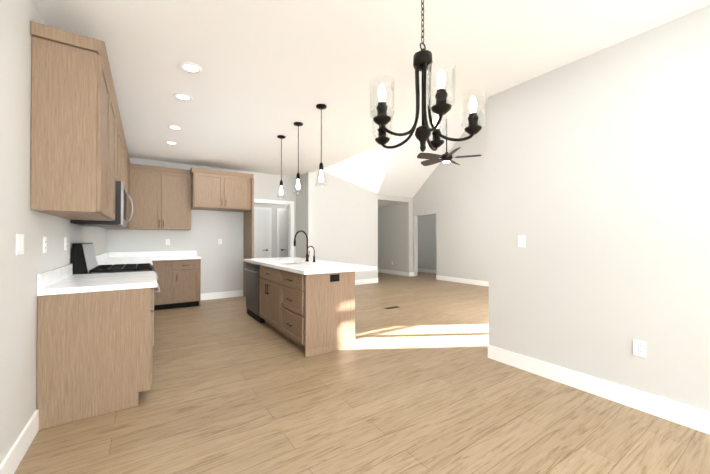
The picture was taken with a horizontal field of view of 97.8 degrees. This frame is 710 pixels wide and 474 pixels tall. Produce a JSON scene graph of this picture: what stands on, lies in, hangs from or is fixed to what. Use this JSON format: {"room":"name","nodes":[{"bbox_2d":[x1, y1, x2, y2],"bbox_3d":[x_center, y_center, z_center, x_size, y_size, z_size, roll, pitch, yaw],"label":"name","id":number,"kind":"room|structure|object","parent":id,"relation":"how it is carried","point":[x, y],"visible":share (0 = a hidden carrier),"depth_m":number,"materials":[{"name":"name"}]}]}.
{"room":"kitchen","nodes":[
{"label":"kitchen","id":0,"kind":"room"},
{"bbox_2d":[0,0,105,463],"bbox_3d":[-1.093,-0.129,0.427,0.150,2.760,12.460,0,-1,-34],"label":"wall","id":1,"kind":"structure","parent":0,"point":[18,340],"depth_m":1.75,"materials":[{"name":"paint"}]},
{"bbox_2d":[16,234,23,254],"bbox_3d":[-1.887,0.042,1.748,0.008,0.114,0.116,0,-1,-34],"label":"light switch","id":2,"kind":"object","parent":1,"relation":"attached to","point":[19,244],"visible":0.98,"depth_m":1.73,"materials":[{"name":"white plastic"}]},
{"bbox_2d":[43,237,46,252],"bbox_3d":[-2.172,0.055,2.171,0.008,0.114,0.070,0,-1,-34],"label":"electrical outlet","id":3,"kind":"object","parent":1,"relation":"attached to","point":[44,244],"visible":1,"depth_m":2.16,"materials":[{"name":"white plastic"}]},
{"bbox_2d":[64,237,66,249],"bbox_3d":[-2.546,0.059,2.727,0.008,0.114,0.070,0,-1,-34],"label":"electrical outlet","id":4,"kind":"object","parent":1,"relation":"attached to","point":[65,243],"visible":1,"depth_m":2.71,"materials":[{"name":"white plastic"}]},
{"bbox_2d":[37,252,108,290],"bbox_3d":[-3.237,0.307,3.767,0.020,0.100,4.212,0,-1,-34],"label":"backsplash","id":5,"kind":"structure","parent":1,"relation":"attached to","point":[43,280],"depth_m":2.38,"materials":[{"name":"white stone"}]},
{"bbox_2d":[30,21,129,228],"bbox_3d":[-3.049,-0.727,3.800,0.360,1.148,4.381,0,-1,-34],"label":"upper cabinet","id":6,"kind":"object","parent":1,"relation":"attached to","point":[81,164],"depth_m":2.02,"materials":[{"name":"brown wood"}]},
{"bbox_2d":[70,181,132,226],"bbox_3d":[-2.680,-0.339,3.338,0.461,0.435,0.756,0,-1,-34],"label":"over-the-range microwave","id":7,"kind":"object","parent":6,"relation":"attached to","point":[121,195],"visible":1,"depth_m":3.10,"materials":[{"name":"grey metal"}]},
{"bbox_2d":[0,268,709,473],"bbox_3d":[1.923,1.215,4.460,9.370,0.135,15.500,0,-1,-34],"label":"baseboard","id":8,"kind":"structure","parent":1,"relation":"attached to","point":[685,415],"depth_m":2.38,"materials":[{"name":"white"}]},
{"bbox_2d":[106,157,372,293],"bbox_3d":[-1.992,-0.371,7.244,5.970,3.350,0.150,0,-1,-34],"label":"wall","id":9,"kind":"structure","parent":0,"point":[222,267],"depth_m":6.84,"materials":[{"name":"paint"}]},
{"bbox_2d":[109,251,196,258],"bbox_3d":[-3.812,0.324,5.907,1.416,0.100,0.020,0,-1,-34],"label":"backsplash","id":10,"kind":"structure","parent":9,"relation":"attached to","point":[112,255],"depth_m":5.79,"materials":[{"name":"white stone"}]},
{"bbox_2d":[130,163,253,296],"bbox_3d":[-3.089,0.005,6.009,2.045,2.578,0.661,0,-1,-34],"label":"upper cabinet","id":11,"kind":"object","parent":9,"relation":"attached to","point":[163,198],"depth_m":5.84,"materials":[{"name":"brown wood"}]},
{"bbox_2d":[254,199,293,256],"bbox_3d":[-1.950,0.222,7.258,1.050,2.165,0.166,0,-1,-34],"label":"trim","id":12,"kind":"structure","parent":9,"relation":"attached to","point":[290,204],"depth_m":7.45,"materials":[{"name":"white wood"}]},
{"bbox_2d":[254,203,287,257],"bbox_3d":[-2.049,-0.065,8.697,2.640,2.760,0.150,0,-1,-34],"label":"wall","id":13,"kind":"structure","parent":0,"point":[274,230],"depth_m":8.49,"materials":[{"name":"paint"}]},
{"bbox_2d":[254,207,271,257],"bbox_3d":[-2.626,0.256,8.181,0.870,2.110,0.059,0,-1,-34],"label":"door","id":14,"kind":"structure","parent":13,"relation":"attached to","point":[262,232],"depth_m":8.31,"materials":[{"name":"white wood"}]},
{"bbox_2d":[277,208,287,257],"bbox_3d":[-1.780,0.261,8.750,0.870,2.110,0.059,0,-1,-34],"label":"door","id":15,"kind":"structure","parent":13,"relation":"attached to","point":[282,232],"depth_m":8.61,"materials":[{"name":"white wood"}]},
{"bbox_2d":[296,172,312,258],"bbox_3d":[-1.192,-0.076,7.262,0.120,2.760,0.710,0,-1,-34],"label":"wall","id":16,"kind":"structure","parent":0,"point":[304,211],"depth_m":7.10,"materials":[{"name":"paint"}]},
{"bbox_2d":[14,272,709,473],"bbox_3d":[2.505,1.311,4.911,11.200,0.050,16.000,0,-1,-34],"label":"floor","id":17,"kind":"structure","parent":0,"point":[418,381],"depth_m":2.23,"materials":[{"name":"brown wood"}]},
{"bbox_2d":[37,287,156,429],"bbox_3d":[-2.103,0.828,2.631,0.637,0.880,1.033,0,-1,-34],"label":"base cabinet","id":18,"kind":"object","parent":17,"relation":"on","point":[94,344],"depth_m":2.18,"materials":[{"name":"brown wood"}]},
{"bbox_2d":[37,271,156,294],"bbox_3d":[-2.088,0.368,2.635,0.662,0.040,1.050,0,-1,-34],"label":"countertop","id":19,"kind":"structure","parent":18,"relation":"on","point":[117,281],"depth_m":2.34,"materials":[{"name":"white stone"}]},
{"bbox_2d":[72,243,159,345],"bbox_3d":[-2.566,0.669,3.407,0.701,1.210,0.760,0,-1,-34],"label":"range","id":20,"kind":"object","parent":17,"relation":"on","point":[84,259],"visible":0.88,"depth_m":3.14,"materials":[{"name":"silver metal"}]},
{"bbox_2d":[154,267,176,309],"bbox_3d":[-3.560,0.852,5.701,0.415,0.880,0.637,0,-1,-34],"label":"base cabinet","id":21,"kind":"object","parent":17,"relation":"on","point":[167,276],"depth_m":5.50,"materials":[{"name":"brown wood"}]},
{"bbox_2d":[177,267,200,307],"bbox_3d":[-3.244,0.854,5.914,0.457,0.880,0.637,0,-1,-34],"label":"base cabinet","id":22,"kind":"object","parent":17,"relation":"on","point":[188,278],"depth_m":5.68,"materials":[{"name":"brown wood"}]},
{"bbox_2d":[98,255,200,266],"bbox_3d":[-3.158,0.386,4.917,1.436,0.040,2.392,0,-1,-34],"label":"countertop","id":23,"kind":"structure","parent":22,"relation":"on","point":[156,260],"depth_m":5.53,"materials":[{"name":"white stone"}]},
{"bbox_2d":[245,261,354,357],"bbox_3d":[-0.936,0.842,4.404,0.697,0.880,2.340,0,-1,-34],"label":"kitchen island","id":24,"kind":"object","parent":17,"relation":"on","point":[308,307],"depth_m":3.54,"materials":[{"name":"brown wood"}]},
{"bbox_2d":[243,257,374,276],"bbox_3d":[-0.817,0.383,4.491,0.950,0.040,2.440,0,-1,-34],"label":"island countertop","id":25,"kind":"structure","parent":24,"relation":"on","point":[304,267],"depth_m":3.82,"materials":[{"name":"white stone"}]},
{"bbox_2d":[294,230,309,260],"bbox_3d":[-0.780,0.132,4.565,0.246,0.461,0.101,0,-1,-34],"label":"faucet","id":26,"kind":"object","parent":25,"relation":"on","point":[307,257],"visible":1,"depth_m":4.61,"materials":[{"name":"brown metal"}]},
{"bbox_2d":[307,246,315,261],"bbox_3d":[-0.625,0.242,4.416,0.141,0.238,0.048,0,-1,-34],"label":"faucet","id":27,"kind":"object","parent":25,"relation":"on","point":[314,253],"visible":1,"depth_m":4.43,"materials":[{"name":"brown metal"}]},
{"bbox_2d":[35,0,709,176],"bbox_3d":[0.450,-1.530,1.476,3.870,0.060,12.460,0,-1,-34],"label":"ceiling","id":28,"kind":"structure","parent":0,"point":[272,70],"depth_m":2.58,"materials":[{"name":"paint"}]},
{"bbox_2d":[165,141,177,144],"bbox_3d":[-2.873,-1.470,4.845,0.184,0.006,0.184,0,-1,-34],"label":"recessed light","id":29,"kind":"object","parent":28,"relation":"in","point":[171,142],"visible":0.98,"depth_m":4.83,"materials":[{"name":"white plastic"}]},
{"bbox_2d":[167,125,182,129],"bbox_3d":[-2.426,-1.476,4.181,0.184,0.006,0.184,0,-1,-34],"label":"recessed light","id":30,"kind":"object","parent":28,"relation":"in","point":[174,127],"visible":1,"depth_m":4.17,"materials":[{"name":"white plastic"}]},
{"bbox_2d":[173,93,192,100],"bbox_3d":[-1.823,-1.482,3.285,0.184,0.006,0.184,0,-1,-34],"label":"recessed light","id":31,"kind":"object","parent":28,"relation":"in","point":[182,96],"visible":1,"depth_m":3.27,"materials":[{"name":"white plastic"}]},
{"bbox_2d":[179,62,201,73],"bbox_3d":[-1.449,-1.487,2.730,0.184,0.006,0.184,0,-1,-34],"label":"recessed light","id":32,"kind":"object","parent":28,"relation":"in","point":[189,67],"visible":1,"depth_m":2.72,"materials":[{"name":"white plastic"}]},
{"bbox_2d":[277,135,285,198],"bbox_3d":[-1.080,-1.021,4.542,0.132,0.908,0.132,0,-1,-34],"label":"pendant light","id":33,"kind":"object","parent":28,"relation":"hanging from","point":[281,192],"visible":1,"depth_m":4.53,"materials":[{"name":"black metal"}]},
{"bbox_2d":[293,122,302,193],"bbox_3d":[-0.739,-1.025,4.036,0.132,0.908,0.132,0,-1,-34],"label":"pendant light","id":34,"kind":"object","parent":28,"relation":"hanging from","point":[298,124],"visible":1,"depth_m":4.02,"materials":[{"name":"black metal"}]},
{"bbox_2d":[315,104,326,186],"bbox_3d":[-0.382,-1.029,3.505,0.132,0.908,0.132,0,-1,-34],"label":"pendant light","id":35,"kind":"object","parent":28,"relation":"hanging from","point":[321,107],"visible":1,"depth_m":3.49,"materials":[{"name":"black metal"}]},
{"bbox_2d":[369,0,485,151],"bbox_3d":[0.323,-0.961,1.557,0.590,1.073,0.577,0,-1,-34],"label":"chandelier","id":36,"kind":"object","parent":28,"relation":"hanging from","point":[423,62],"visible":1,"depth_m":1.52,"materials":[{"name":"brown metal"}]},
{"bbox_2d":[373,192,376,277],"bbox_3d":[-0.335,-0.347,10.281,0.150,3.350,3.340,0,-1,-34],"label":"wall","id":37,"kind":"structure","parent":0,"point":[374,194],"depth_m":8.88,"materials":[{"name":"paint"}]},
{"bbox_2d":[378,200,405,206],"bbox_3d":[0.294,-1.195,11.224,1.940,0.060,2.790,0,-1,-34],"label":"ceiling","id":38,"kind":"structure","parent":0,"point":[382,203],"depth_m":10.51,"materials":[{"name":"paint"}]},
{"bbox_2d":[378,194,408,275],"bbox_3d":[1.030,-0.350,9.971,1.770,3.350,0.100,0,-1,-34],"label":"wall","id":39,"kind":"structure","parent":0,"point":[395,233],"depth_m":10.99,"materials":[{"name":"paint"}]},
{"bbox_2d":[322,104,485,197],"bbox_3d":[1.750,-2.687,6.941,4.420,2.878,5.860,0,-1,-34],"label":"ceiling","id":40,"kind":"structure","parent":0,"point":[402,171],"depth_m":8.64,"materials":[{"name":"paint"}]},
{"bbox_2d":[417,121,481,165],"bbox_3d":[1.836,-2.818,6.356,1.273,2.621,1.228,0,-1,-34],"label":"ceiling fan","id":41,"kind":"object","parent":40,"relation":"hanging from","point":[446,157],"visible":0.79,"depth_m":6.24,"materials":[{"name":"brown metal"}]},
{"bbox_2d":[409,198,412,271],"bbox_3d":[1.069,-0.337,11.678,0.160,3.350,2.890,0,-1,-34],"label":"wall","id":42,"kind":"structure","parent":0,"point":[410,199],"depth_m":10.49,"materials":[{"name":"paint"}]},
{"bbox_2d":[417,214,435,269],"bbox_3d":[3.359,0.112,10.860,0.150,2.440,3.600,0,-1,-34],"label":"wall","id":43,"kind":"structure","parent":0,"point":[426,237],"depth_m":11.69,"materials":[{"name":"paint"}]},
{"bbox_2d":[413,103,488,281],"bbox_3d":[3.651,-1.478,8.164,0.150,5.578,5.880,0,-1,-34],"label":"wall","id":44,"kind":"structure","parent":0,"point":[453,197],"depth_m":8.91,"materials":[{"name":"paint"}]},
{"bbox_2d":[488,5,709,412],"bbox_3d":[3.444,-1.599,0.413,0.150,5.700,7.050,0,-1,-34],"label":"wall","id":45,"kind":"structure","parent":0,"point":[599,180],"depth_m":2.41,"materials":[{"name":"paint"}]},
{"bbox_2d":[518,235,524,246],"bbox_3d":[1.605,0.041,2.989,0.008,0.114,0.070,0,-1,-34],"label":"light switch","id":46,"kind":"object","parent":45,"relation":"attached to","point":[521,240],"visible":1,"depth_m":2.98,"materials":[{"name":"white plastic"}]},
{"bbox_2d":[633,339,645,357],"bbox_3d":[2.086,0.816,2.270,0.008,0.114,0.070,0,-1,-34],"label":"outlet","id":47,"kind":"object","parent":45,"relation":"attached to","point":[639,347],"visible":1,"depth_m":2.27,"materials":[{"name":"white plastic"}]}
]}

